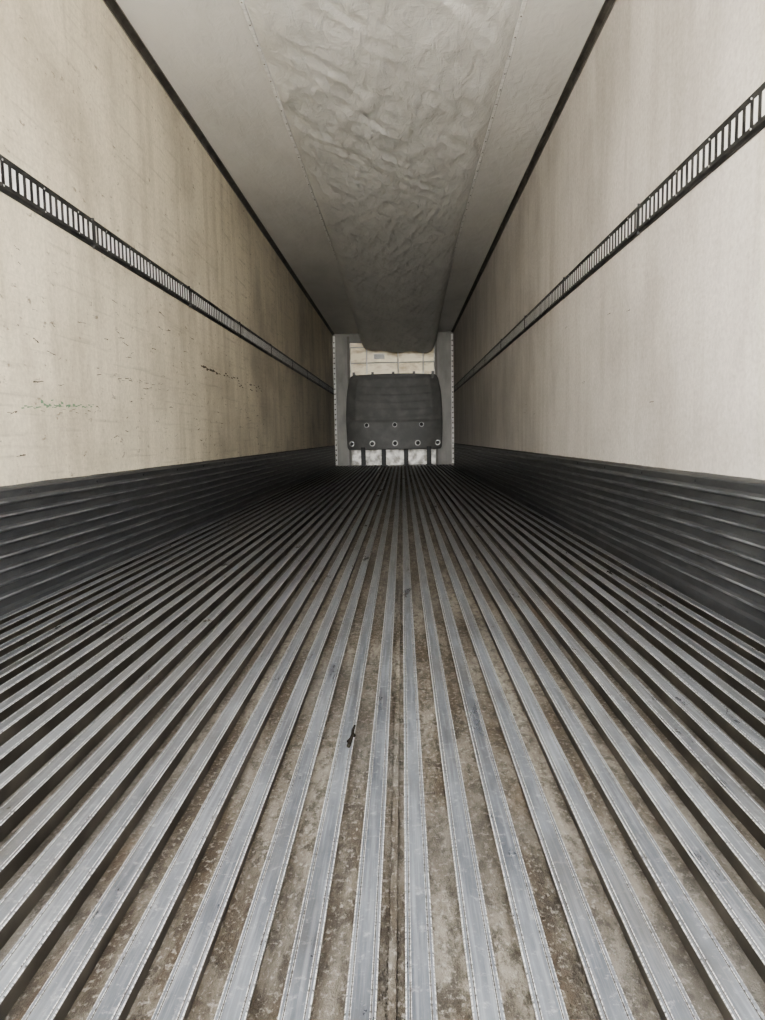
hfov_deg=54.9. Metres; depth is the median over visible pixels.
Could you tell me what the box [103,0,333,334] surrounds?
trim
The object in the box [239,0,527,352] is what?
chute
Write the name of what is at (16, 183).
track
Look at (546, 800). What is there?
floor
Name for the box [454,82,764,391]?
track
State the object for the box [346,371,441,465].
bulkhead
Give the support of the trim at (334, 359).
attached to the wall at (103, 370)
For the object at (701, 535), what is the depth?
3.04 m
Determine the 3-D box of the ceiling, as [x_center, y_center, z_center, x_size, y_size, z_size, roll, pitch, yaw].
[0.004,-2.915,7.426,2.480,0.060,15.850,-1,6,2]
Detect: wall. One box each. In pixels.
[0,0,335,485]
[333,332,453,466]
[453,0,764,479]
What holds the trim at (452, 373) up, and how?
attached to the wall at (656, 358)
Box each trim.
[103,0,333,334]
[333,336,337,464]
[451,0,615,332]
[451,334,453,462]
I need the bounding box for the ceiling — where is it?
[116,0,604,333]
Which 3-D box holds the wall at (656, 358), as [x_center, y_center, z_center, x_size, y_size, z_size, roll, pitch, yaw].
[1.297,-1.555,7.527,0.061,2.830,15.850,-1,6,2]
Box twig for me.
[347,725,355,747]
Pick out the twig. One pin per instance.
(349, 741)
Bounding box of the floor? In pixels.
[0,464,764,1019]
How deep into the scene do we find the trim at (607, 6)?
4.98 m
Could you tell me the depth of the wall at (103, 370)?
3.71 m
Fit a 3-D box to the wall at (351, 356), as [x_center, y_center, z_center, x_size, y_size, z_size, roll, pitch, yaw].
[0.238,-2.270,15.408,2.600,2.920,0.245,-1,6,2]
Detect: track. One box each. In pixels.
[0,154,333,393]
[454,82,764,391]

